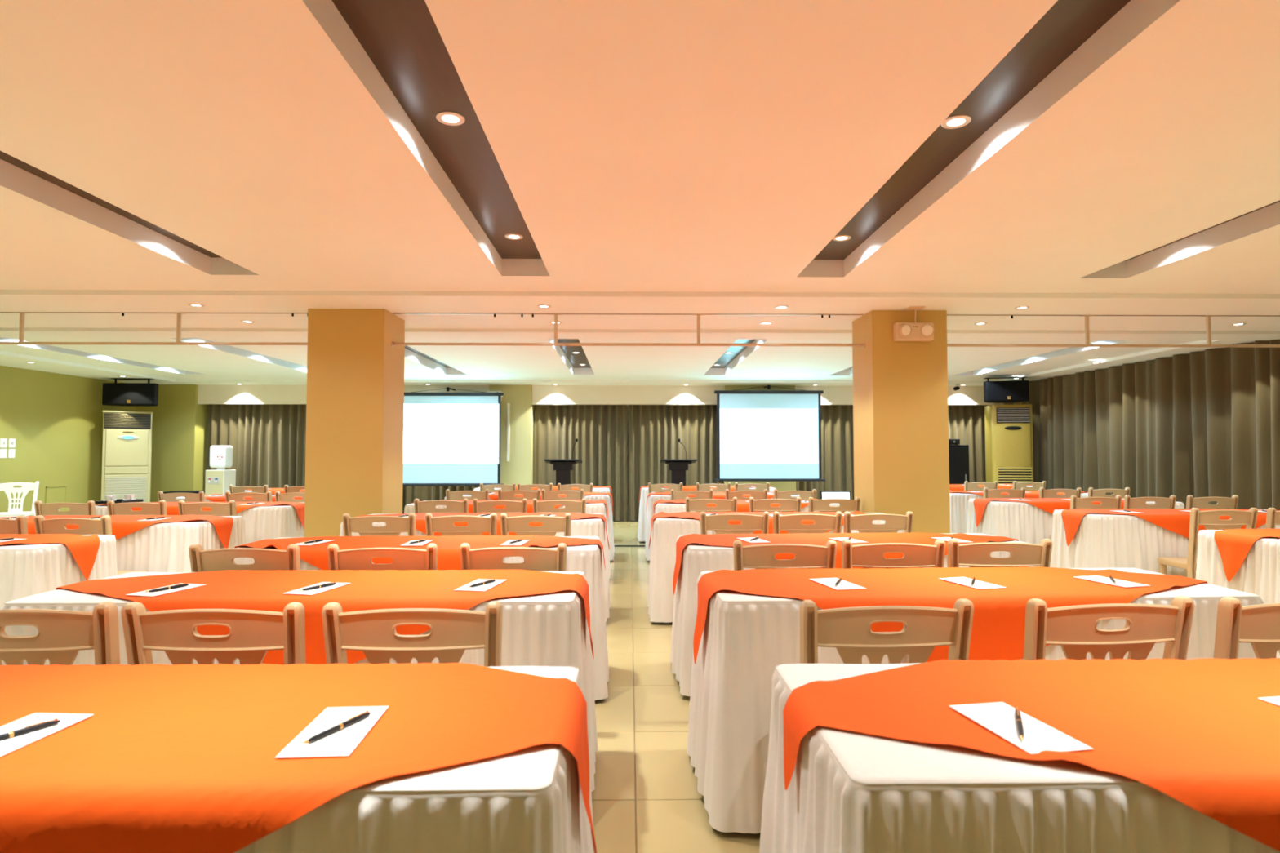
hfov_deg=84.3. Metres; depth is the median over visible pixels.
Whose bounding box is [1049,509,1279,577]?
tablecloth
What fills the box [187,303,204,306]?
recessed light
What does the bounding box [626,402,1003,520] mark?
wall
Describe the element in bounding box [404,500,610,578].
tablecloth
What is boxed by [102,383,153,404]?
grille
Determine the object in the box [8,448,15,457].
switch plate
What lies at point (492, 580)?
pen
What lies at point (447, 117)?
recessed light
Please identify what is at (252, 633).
plastic chair
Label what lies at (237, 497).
plastic chair
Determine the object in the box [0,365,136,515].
wall
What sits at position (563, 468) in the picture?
lectern
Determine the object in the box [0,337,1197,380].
ceiling
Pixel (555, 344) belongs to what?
rail
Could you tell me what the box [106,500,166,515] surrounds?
plastic chair
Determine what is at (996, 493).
plastic chair
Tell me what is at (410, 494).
curtain
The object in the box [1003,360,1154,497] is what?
curtain
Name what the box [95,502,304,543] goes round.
tablecloth
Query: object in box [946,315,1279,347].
rail
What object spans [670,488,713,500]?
plastic chair
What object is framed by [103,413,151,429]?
outlet
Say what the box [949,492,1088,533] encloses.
tablecloth
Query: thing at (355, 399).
pillar
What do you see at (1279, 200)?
trim
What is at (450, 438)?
projection screen
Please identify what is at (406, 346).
trim
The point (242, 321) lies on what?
recessed light
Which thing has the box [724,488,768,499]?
plastic chair
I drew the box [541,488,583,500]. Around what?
plastic chair
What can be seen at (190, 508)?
plastic chair
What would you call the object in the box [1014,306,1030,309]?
recessed light
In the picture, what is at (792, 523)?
plastic chair
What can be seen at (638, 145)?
ceiling
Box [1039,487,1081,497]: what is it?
plastic chair
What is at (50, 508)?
plastic chair
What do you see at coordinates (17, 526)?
plastic chair
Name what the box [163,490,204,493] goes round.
storage box
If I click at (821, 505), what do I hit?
plastic chair
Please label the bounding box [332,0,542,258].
ceiling recess
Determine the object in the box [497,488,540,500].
plastic chair
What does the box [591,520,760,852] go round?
floor
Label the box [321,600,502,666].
plastic chair
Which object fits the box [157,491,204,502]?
plastic chair
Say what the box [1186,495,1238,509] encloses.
plastic chair
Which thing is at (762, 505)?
plastic chair
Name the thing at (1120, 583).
notepad
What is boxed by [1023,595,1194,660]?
plastic chair
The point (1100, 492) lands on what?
plastic chair
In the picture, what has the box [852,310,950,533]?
pillar
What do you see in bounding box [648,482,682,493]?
plastic chair
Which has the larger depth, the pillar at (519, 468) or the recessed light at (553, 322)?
the pillar at (519, 468)
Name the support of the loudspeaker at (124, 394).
hanging from the ceiling at (638, 145)
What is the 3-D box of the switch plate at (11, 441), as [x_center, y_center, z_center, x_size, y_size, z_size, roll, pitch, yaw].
[-8.579,0.228,9.658,0.016,0.124,0.100,0,-2,-1]
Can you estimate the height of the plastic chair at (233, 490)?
0.825 m
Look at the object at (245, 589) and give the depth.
2.40 m
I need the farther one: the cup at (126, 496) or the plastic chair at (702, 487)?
the plastic chair at (702, 487)
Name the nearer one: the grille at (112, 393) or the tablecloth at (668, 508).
the tablecloth at (668, 508)
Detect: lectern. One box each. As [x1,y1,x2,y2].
[543,438,582,485]
[659,438,697,485]
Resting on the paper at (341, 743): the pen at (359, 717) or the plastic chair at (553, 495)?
the pen at (359, 717)
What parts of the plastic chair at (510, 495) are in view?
leg, leg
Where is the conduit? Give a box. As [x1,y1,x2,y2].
[506,403,509,461]
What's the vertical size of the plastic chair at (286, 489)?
0.825 m
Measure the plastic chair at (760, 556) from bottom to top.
0.825 m
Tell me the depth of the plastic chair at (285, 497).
6.96 m
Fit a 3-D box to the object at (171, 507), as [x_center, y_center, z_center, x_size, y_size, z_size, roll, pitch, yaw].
[-4.013,0.825,6.461,1.890,0.271,0.684,0,-2,-4]
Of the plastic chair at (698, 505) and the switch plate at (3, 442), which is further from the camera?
the switch plate at (3, 442)
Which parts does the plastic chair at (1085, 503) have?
leg, rail, leg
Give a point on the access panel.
(58, 494)
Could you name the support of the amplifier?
on the cabinet
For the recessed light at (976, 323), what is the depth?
6.40 m
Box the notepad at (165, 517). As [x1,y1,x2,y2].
[138,517,171,520]
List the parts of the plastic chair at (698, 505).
leg, leg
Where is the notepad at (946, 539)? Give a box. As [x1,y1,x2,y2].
[932,537,972,542]
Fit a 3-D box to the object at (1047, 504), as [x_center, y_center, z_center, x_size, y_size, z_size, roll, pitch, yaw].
[4.298,0.857,7.045,1.898,0.291,0.679,0,-2,1]
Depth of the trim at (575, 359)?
9.49 m
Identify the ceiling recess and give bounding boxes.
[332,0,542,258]
[813,0,1130,259]
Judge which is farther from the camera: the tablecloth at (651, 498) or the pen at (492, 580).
the tablecloth at (651, 498)
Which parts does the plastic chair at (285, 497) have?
leg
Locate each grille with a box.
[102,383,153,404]
[986,381,1028,400]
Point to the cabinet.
(958, 455)
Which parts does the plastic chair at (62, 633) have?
rail, leg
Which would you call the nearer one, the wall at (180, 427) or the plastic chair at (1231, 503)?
the plastic chair at (1231, 503)
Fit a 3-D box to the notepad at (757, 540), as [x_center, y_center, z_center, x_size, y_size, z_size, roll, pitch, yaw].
[0.601,0.603,3.752,0.109,0.002,0.210,0,-2,-13]
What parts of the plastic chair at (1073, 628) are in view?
leg, rail, leg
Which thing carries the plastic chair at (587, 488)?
on the floor
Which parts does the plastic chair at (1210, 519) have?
leg, seat, leg, rail, leg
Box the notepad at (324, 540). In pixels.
[293,539,333,545]
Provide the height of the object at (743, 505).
0.272 m
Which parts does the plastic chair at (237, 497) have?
leg, rail, leg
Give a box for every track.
[0,311,307,316]
[393,312,863,317]
[946,314,1279,318]
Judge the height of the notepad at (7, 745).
0.002 m
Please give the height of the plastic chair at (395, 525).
0.825 m
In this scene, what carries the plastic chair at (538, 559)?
on the floor
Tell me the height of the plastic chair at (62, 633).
0.825 m
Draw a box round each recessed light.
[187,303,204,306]
[240,320,254,323]
[435,111,465,125]
[504,233,523,239]
[537,304,551,308]
[549,320,561,324]
[759,321,772,324]
[774,305,788,308]
[832,235,851,240]
[941,114,971,128]
[973,322,986,324]
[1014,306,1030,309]
[1230,323,1246,325]
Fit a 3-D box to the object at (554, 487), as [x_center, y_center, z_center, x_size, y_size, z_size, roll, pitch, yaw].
[-1.313,0.965,9.746,1.886,0.279,0.689,0,-2,-4]
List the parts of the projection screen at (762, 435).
cord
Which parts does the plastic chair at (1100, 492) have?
leg, rail, leg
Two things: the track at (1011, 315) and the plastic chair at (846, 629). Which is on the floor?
the plastic chair at (846, 629)
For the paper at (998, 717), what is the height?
0.002 m
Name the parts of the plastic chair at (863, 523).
leg, rail, leg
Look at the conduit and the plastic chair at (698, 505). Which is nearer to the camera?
the plastic chair at (698, 505)
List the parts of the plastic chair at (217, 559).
leg, rail, leg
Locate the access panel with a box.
[44,485,66,511]
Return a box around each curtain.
[207,404,306,488]
[402,485,479,513]
[533,404,627,521]
[628,404,722,520]
[795,404,853,499]
[947,404,990,482]
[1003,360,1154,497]
[1151,339,1279,510]
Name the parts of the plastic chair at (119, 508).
leg, rail, leg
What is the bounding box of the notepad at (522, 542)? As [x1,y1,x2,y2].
[500,539,528,545]
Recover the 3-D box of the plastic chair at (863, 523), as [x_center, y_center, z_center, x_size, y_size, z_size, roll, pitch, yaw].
[1.533,0.966,4.721,0.440,0.825,0.417,0,-2,-1]
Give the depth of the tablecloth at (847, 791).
1.01 m
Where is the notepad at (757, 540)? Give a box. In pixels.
[737,537,770,542]
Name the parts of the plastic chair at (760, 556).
leg, rail, leg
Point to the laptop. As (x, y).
(846, 495)
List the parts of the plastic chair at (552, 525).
leg, rail, leg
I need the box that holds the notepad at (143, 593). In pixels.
[125,582,206,596]
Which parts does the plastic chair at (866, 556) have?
leg, rail, leg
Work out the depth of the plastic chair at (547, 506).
5.85 m
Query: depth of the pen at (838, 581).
2.48 m
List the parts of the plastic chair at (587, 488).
leg, leg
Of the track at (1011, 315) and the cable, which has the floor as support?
the cable
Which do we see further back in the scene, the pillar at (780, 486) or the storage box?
the pillar at (780, 486)
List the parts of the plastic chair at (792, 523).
leg, rail, leg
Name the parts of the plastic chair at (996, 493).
leg, rail, leg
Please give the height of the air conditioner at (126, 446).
1.860 m
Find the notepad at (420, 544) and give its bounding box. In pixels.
[400,540,431,546]
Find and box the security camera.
[953,384,959,391]
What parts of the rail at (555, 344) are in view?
post, rod, post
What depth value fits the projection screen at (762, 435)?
11.82 m
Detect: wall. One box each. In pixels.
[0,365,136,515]
[136,384,208,502]
[532,385,724,404]
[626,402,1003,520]
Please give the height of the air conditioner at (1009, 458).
1.965 m
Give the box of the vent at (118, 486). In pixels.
[105,476,146,502]
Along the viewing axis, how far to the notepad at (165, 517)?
4.90 m
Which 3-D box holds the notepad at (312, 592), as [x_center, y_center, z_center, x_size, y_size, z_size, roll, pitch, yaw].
[-1.099,0.552,2.413,0.109,0.002,0.210,0,-2,11]
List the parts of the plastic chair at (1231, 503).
leg, rail, leg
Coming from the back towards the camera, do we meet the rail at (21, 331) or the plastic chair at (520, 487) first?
the plastic chair at (520, 487)
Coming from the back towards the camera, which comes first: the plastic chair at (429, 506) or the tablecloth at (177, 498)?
the tablecloth at (177, 498)
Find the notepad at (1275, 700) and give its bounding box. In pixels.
[1257,696,1279,706]
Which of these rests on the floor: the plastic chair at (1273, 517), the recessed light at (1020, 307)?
the plastic chair at (1273, 517)
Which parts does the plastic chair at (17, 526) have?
rail, leg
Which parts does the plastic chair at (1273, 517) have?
rail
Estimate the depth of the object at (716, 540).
3.82 m
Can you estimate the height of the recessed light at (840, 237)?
0.012 m
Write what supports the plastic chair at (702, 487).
on the floor
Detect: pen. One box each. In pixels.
[0,537,13,540]
[0,718,60,740]
[144,516,164,519]
[144,582,188,592]
[298,582,336,591]
[299,710,370,745]
[302,538,324,543]
[408,538,426,543]
[467,578,495,587]
[508,538,522,543]
[835,577,841,586]
[971,577,975,585]
[1014,706,1023,740]
[1109,575,1115,583]
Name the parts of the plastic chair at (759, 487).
leg, rail, leg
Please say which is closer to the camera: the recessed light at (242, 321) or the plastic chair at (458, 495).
the recessed light at (242, 321)
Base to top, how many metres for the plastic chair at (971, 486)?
0.825 m
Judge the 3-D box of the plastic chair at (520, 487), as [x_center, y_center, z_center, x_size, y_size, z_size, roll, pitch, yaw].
[-1.310,1.128,9.006,0.440,0.825,0.417,0,-2,1]
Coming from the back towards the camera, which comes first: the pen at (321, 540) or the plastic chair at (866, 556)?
the pen at (321, 540)
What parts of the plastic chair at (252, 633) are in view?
leg, rail, leg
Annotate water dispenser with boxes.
[204,445,235,494]
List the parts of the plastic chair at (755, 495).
leg, rail, leg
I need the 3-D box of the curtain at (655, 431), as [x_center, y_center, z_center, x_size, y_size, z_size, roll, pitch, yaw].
[0.624,0.605,12.411,1.660,2.114,0.154,0,-2,0]
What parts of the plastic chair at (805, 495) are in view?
leg, leg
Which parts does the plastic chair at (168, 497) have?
leg, rail, leg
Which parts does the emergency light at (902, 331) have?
ceiling plate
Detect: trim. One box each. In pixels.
[0,150,221,257]
[197,384,488,404]
[404,345,451,367]
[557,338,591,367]
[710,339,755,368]
[795,385,992,404]
[1124,200,1279,261]
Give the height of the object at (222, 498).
0.273 m
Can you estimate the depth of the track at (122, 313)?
5.90 m
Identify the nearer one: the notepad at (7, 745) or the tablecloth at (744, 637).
the notepad at (7, 745)
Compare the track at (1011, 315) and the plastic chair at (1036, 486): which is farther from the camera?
the plastic chair at (1036, 486)
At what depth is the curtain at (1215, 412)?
7.86 m
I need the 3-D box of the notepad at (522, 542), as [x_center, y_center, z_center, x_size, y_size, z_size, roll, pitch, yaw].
[-0.644,0.599,3.644,0.109,0.002,0.210,0,-2,2]
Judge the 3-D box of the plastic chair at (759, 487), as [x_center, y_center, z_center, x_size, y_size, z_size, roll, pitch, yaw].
[1.438,1.136,9.213,0.440,0.825,0.417,0,-2,1]
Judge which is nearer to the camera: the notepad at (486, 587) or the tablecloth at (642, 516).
the notepad at (486, 587)
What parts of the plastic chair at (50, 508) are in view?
leg, rail, leg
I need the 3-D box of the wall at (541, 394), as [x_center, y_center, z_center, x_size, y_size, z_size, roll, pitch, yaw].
[-0.199,-0.559,12.303,3.350,0.355,0.050,0,-2,-1]
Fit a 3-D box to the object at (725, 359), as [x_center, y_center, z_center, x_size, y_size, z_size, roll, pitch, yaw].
[1.179,-0.995,9.312,0.348,0.024,3.520,0,-2,-1]
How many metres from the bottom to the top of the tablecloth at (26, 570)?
0.714 m
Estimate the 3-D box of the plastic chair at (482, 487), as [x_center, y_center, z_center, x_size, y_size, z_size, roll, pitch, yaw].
[-1.786,1.128,9.008,0.440,0.825,0.417,0,-2,-3]
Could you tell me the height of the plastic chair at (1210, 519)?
0.825 m
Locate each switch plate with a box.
[0,438,7,448]
[0,448,6,457]
[8,438,15,448]
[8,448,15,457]
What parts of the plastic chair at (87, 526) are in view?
leg, rail, leg, seat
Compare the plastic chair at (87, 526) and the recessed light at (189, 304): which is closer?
the plastic chair at (87, 526)
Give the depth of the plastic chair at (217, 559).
2.90 m
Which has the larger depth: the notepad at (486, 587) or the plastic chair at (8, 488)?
the plastic chair at (8, 488)
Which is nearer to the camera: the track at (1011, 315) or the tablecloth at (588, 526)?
the tablecloth at (588, 526)
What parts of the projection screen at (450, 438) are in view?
cord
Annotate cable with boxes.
[613,545,644,546]
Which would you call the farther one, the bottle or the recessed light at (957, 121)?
the bottle
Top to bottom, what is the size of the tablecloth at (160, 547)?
0.714 m
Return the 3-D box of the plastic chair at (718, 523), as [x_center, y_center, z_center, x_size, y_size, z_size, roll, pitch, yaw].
[0.611,0.966,4.708,0.440,0.825,0.417,0,-2,1]
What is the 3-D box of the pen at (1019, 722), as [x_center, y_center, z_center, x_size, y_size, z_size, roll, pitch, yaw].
[0.638,0.499,1.188,0.010,0.012,0.146,-1,-2,25]
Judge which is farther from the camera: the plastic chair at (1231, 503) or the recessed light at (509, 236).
the plastic chair at (1231, 503)
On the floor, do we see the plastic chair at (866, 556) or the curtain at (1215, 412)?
the plastic chair at (866, 556)
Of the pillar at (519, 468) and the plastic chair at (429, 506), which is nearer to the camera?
the plastic chair at (429, 506)
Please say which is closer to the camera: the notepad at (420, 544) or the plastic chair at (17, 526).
the notepad at (420, 544)
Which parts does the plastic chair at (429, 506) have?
leg, leg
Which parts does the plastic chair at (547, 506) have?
leg, rail, leg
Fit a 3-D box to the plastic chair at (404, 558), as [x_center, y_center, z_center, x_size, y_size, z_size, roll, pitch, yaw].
[-1.072,0.905,3.098,0.440,0.825,0.417,0,-2,-2]
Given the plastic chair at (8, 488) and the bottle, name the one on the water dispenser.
the bottle
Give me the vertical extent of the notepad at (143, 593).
0.002 m
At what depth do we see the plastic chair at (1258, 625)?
1.84 m
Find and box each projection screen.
[402,386,504,486]
[713,385,825,481]
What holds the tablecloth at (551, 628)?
on the folding table
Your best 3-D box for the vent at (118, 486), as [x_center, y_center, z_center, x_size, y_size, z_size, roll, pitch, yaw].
[-8.053,1.141,11.065,0.510,0.694,0.007,1,-3,-34]
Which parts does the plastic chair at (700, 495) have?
leg, rail, leg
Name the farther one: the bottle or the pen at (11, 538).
the bottle
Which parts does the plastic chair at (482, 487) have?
leg, leg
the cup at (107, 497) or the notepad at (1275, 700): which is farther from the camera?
the cup at (107, 497)
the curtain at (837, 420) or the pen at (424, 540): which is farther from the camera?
the curtain at (837, 420)
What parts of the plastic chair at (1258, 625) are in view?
leg, rail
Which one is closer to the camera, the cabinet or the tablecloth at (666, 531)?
the tablecloth at (666, 531)
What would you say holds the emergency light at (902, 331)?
attached to the pillar at (900, 407)
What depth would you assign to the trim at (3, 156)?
3.73 m
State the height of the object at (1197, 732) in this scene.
0.268 m
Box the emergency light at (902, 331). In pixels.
[893,306,933,341]
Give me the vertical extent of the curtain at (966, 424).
2.114 m
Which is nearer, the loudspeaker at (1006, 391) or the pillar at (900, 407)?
the pillar at (900, 407)
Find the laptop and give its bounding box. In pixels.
[820,490,851,499]
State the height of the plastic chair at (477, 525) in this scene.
0.825 m
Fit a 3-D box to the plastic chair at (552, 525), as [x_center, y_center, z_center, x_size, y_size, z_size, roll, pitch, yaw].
[-0.648,0.961,4.591,0.440,0.825,0.417,0,-2,1]
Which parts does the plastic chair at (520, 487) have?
leg, leg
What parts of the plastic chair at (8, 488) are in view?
seat, rail, leg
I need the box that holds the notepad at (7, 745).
[0,713,93,756]
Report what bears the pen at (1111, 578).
on the notepad at (1120, 583)
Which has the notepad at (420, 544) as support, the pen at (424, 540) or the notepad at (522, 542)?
the pen at (424, 540)
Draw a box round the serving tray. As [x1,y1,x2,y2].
[94,498,143,503]
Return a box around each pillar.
[303,308,404,537]
[488,385,534,485]
[722,385,795,491]
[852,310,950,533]
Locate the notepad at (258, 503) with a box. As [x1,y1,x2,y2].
[243,502,265,505]
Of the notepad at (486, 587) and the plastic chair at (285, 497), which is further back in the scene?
the plastic chair at (285, 497)
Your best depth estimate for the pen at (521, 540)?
3.64 m
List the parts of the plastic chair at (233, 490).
leg, rail, leg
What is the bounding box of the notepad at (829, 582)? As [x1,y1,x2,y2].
[808,577,866,590]
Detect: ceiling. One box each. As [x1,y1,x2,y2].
[0,0,1279,386]
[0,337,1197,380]
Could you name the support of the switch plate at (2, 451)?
attached to the wall at (55, 420)
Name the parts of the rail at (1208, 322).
post, rod, post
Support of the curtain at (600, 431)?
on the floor
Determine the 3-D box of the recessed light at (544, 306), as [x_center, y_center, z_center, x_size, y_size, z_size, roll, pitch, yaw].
[-0.769,-0.964,5.660,0.112,0.012,0.112,0,-2,-1]
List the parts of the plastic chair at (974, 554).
leg, rail, leg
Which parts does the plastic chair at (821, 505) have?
leg, rail, leg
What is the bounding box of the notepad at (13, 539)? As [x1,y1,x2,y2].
[0,538,26,542]
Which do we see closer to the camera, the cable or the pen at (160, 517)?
the pen at (160, 517)
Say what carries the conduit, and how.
attached to the pillar at (519, 468)
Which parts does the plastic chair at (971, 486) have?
leg, rail, leg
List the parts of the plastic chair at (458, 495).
leg, rail, leg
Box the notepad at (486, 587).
[454,578,506,591]
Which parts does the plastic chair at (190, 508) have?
leg, rail, leg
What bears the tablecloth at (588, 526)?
on the folding table
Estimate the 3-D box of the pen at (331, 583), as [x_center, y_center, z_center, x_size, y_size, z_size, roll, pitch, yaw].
[-1.097,0.545,2.405,0.010,0.012,0.146,-1,-2,27]
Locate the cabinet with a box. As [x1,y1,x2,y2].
[948,444,969,484]
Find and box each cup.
[104,495,115,500]
[124,494,134,499]
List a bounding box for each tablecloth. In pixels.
[0,515,245,572]
[0,534,117,608]
[0,571,597,792]
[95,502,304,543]
[176,497,212,502]
[234,536,608,700]
[235,666,594,852]
[339,513,610,622]
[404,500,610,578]
[444,493,614,560]
[473,487,613,533]
[637,487,776,541]
[644,493,799,560]
[647,512,904,622]
[650,500,853,550]
[670,533,1037,696]
[686,568,1264,833]
[759,662,1279,852]
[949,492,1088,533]
[967,498,1184,544]
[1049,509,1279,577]
[1195,529,1279,657]
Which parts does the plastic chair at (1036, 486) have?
leg, rail, leg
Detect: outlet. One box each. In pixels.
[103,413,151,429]
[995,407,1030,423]
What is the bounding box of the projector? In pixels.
[487,391,502,400]
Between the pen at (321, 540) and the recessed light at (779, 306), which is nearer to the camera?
the pen at (321, 540)
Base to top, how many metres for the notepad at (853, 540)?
0.002 m
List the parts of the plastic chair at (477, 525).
leg, rail, leg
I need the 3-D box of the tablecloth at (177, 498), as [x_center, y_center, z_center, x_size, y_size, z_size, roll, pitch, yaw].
[-4.061,1.118,7.707,1.928,0.714,0.696,0,-2,-1]
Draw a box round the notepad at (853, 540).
[828,537,867,542]
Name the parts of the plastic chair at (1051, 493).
leg, rail, leg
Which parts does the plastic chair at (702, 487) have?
leg, leg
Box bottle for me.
[209,445,232,470]
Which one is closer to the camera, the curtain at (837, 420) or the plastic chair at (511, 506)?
the plastic chair at (511, 506)
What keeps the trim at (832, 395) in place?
attached to the ceiling at (638, 145)
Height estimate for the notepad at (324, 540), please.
0.002 m
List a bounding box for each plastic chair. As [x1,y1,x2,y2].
[0,481,39,516]
[0,515,27,534]
[0,601,119,665]
[33,515,146,575]
[34,500,95,515]
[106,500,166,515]
[120,602,305,665]
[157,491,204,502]
[177,500,235,515]
[188,543,300,572]
[225,491,271,502]
[228,484,268,493]
[275,491,304,502]
[284,484,305,493]
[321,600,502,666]
[326,543,437,570]
[342,513,415,536]
[413,498,468,513]
[425,512,497,536]
[445,488,488,500]
[459,542,566,571]
[472,498,527,512]
[480,483,515,492]
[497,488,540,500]
[500,513,571,536]
[517,483,552,492]
[532,497,586,513]
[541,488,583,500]
[557,483,592,492]
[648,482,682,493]
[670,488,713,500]
[685,497,737,512]
[696,482,730,492]
[700,511,768,534]
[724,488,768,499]
[733,540,836,570]
[734,482,769,492]
[749,497,801,511]
[773,488,816,500]
[773,511,842,533]
[800,598,973,663]
[808,497,860,512]
[841,539,945,568]
[844,511,913,533]
[947,538,1052,567]
[964,480,997,490]
[983,487,1025,498]
[1012,480,1045,490]
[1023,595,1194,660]
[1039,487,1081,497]
[1049,495,1121,539]
[1088,487,1129,498]
[1124,495,1176,509]
[1156,507,1257,578]
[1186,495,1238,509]
[1213,596,1279,659]
[1265,507,1279,528]
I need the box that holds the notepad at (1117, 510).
[1114,510,1139,513]
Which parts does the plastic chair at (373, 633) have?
leg, rail, leg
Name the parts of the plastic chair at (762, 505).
leg, leg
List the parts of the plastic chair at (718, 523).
leg, rail, leg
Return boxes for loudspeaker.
[102,377,158,406]
[983,377,1029,403]
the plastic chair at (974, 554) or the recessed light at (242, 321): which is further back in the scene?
the recessed light at (242, 321)
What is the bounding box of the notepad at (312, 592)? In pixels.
[282,582,350,595]
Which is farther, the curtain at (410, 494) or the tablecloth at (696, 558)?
the curtain at (410, 494)
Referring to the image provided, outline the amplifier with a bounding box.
[948,439,959,444]
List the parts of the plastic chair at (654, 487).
leg, rail, leg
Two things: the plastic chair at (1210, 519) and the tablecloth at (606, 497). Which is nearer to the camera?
the plastic chair at (1210, 519)
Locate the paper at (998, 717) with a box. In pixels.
[949,702,1093,755]
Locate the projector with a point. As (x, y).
(487, 391)
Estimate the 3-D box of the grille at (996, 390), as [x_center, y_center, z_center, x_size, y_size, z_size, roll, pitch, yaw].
[5.678,-0.549,10.915,0.596,0.296,0.022,0,-2,11]
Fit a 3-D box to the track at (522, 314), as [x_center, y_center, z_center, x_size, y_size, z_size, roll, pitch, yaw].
[-0.089,-0.938,5.969,3.970,0.030,0.012,0,-2,-1]
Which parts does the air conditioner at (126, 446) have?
panel, panel, panel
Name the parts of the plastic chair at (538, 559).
leg, leg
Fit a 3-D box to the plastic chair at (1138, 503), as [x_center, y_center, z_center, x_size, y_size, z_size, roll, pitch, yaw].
[4.547,1.032,6.472,0.440,0.825,0.417,0,-2,0]
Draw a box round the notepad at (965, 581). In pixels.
[938,577,1006,589]
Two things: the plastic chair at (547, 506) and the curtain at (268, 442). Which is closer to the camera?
the plastic chair at (547, 506)
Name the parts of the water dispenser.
tap plate, panel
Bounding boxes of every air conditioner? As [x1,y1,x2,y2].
[100,410,153,504]
[984,404,1033,484]
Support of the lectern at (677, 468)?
on the floor
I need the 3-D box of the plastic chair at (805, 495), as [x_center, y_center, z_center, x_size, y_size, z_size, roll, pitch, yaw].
[1.605,1.072,7.515,0.440,0.825,0.417,0,-2,-2]
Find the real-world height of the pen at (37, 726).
0.012 m
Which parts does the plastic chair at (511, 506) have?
leg, leg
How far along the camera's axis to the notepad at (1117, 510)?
5.51 m
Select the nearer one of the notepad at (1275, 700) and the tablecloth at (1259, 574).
the notepad at (1275, 700)
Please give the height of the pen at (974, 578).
0.012 m
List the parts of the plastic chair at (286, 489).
leg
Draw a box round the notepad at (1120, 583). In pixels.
[1074,575,1150,587]
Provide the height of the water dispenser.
1.305 m
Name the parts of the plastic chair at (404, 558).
leg, rail, leg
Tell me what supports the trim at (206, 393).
attached to the ceiling at (638, 145)
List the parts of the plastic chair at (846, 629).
leg, rail, leg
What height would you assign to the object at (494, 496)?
0.279 m
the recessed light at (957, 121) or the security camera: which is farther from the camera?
the security camera
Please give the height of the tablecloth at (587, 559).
0.714 m
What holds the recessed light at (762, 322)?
in the ceiling at (638, 145)
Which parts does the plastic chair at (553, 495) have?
leg, rail, leg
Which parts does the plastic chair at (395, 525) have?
leg, rail, leg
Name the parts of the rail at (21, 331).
post, rod, post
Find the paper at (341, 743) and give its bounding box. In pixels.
[275,706,388,758]
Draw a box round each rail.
[0,311,307,345]
[391,313,865,347]
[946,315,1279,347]
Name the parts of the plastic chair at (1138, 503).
leg, rail, leg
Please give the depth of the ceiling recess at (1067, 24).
2.68 m

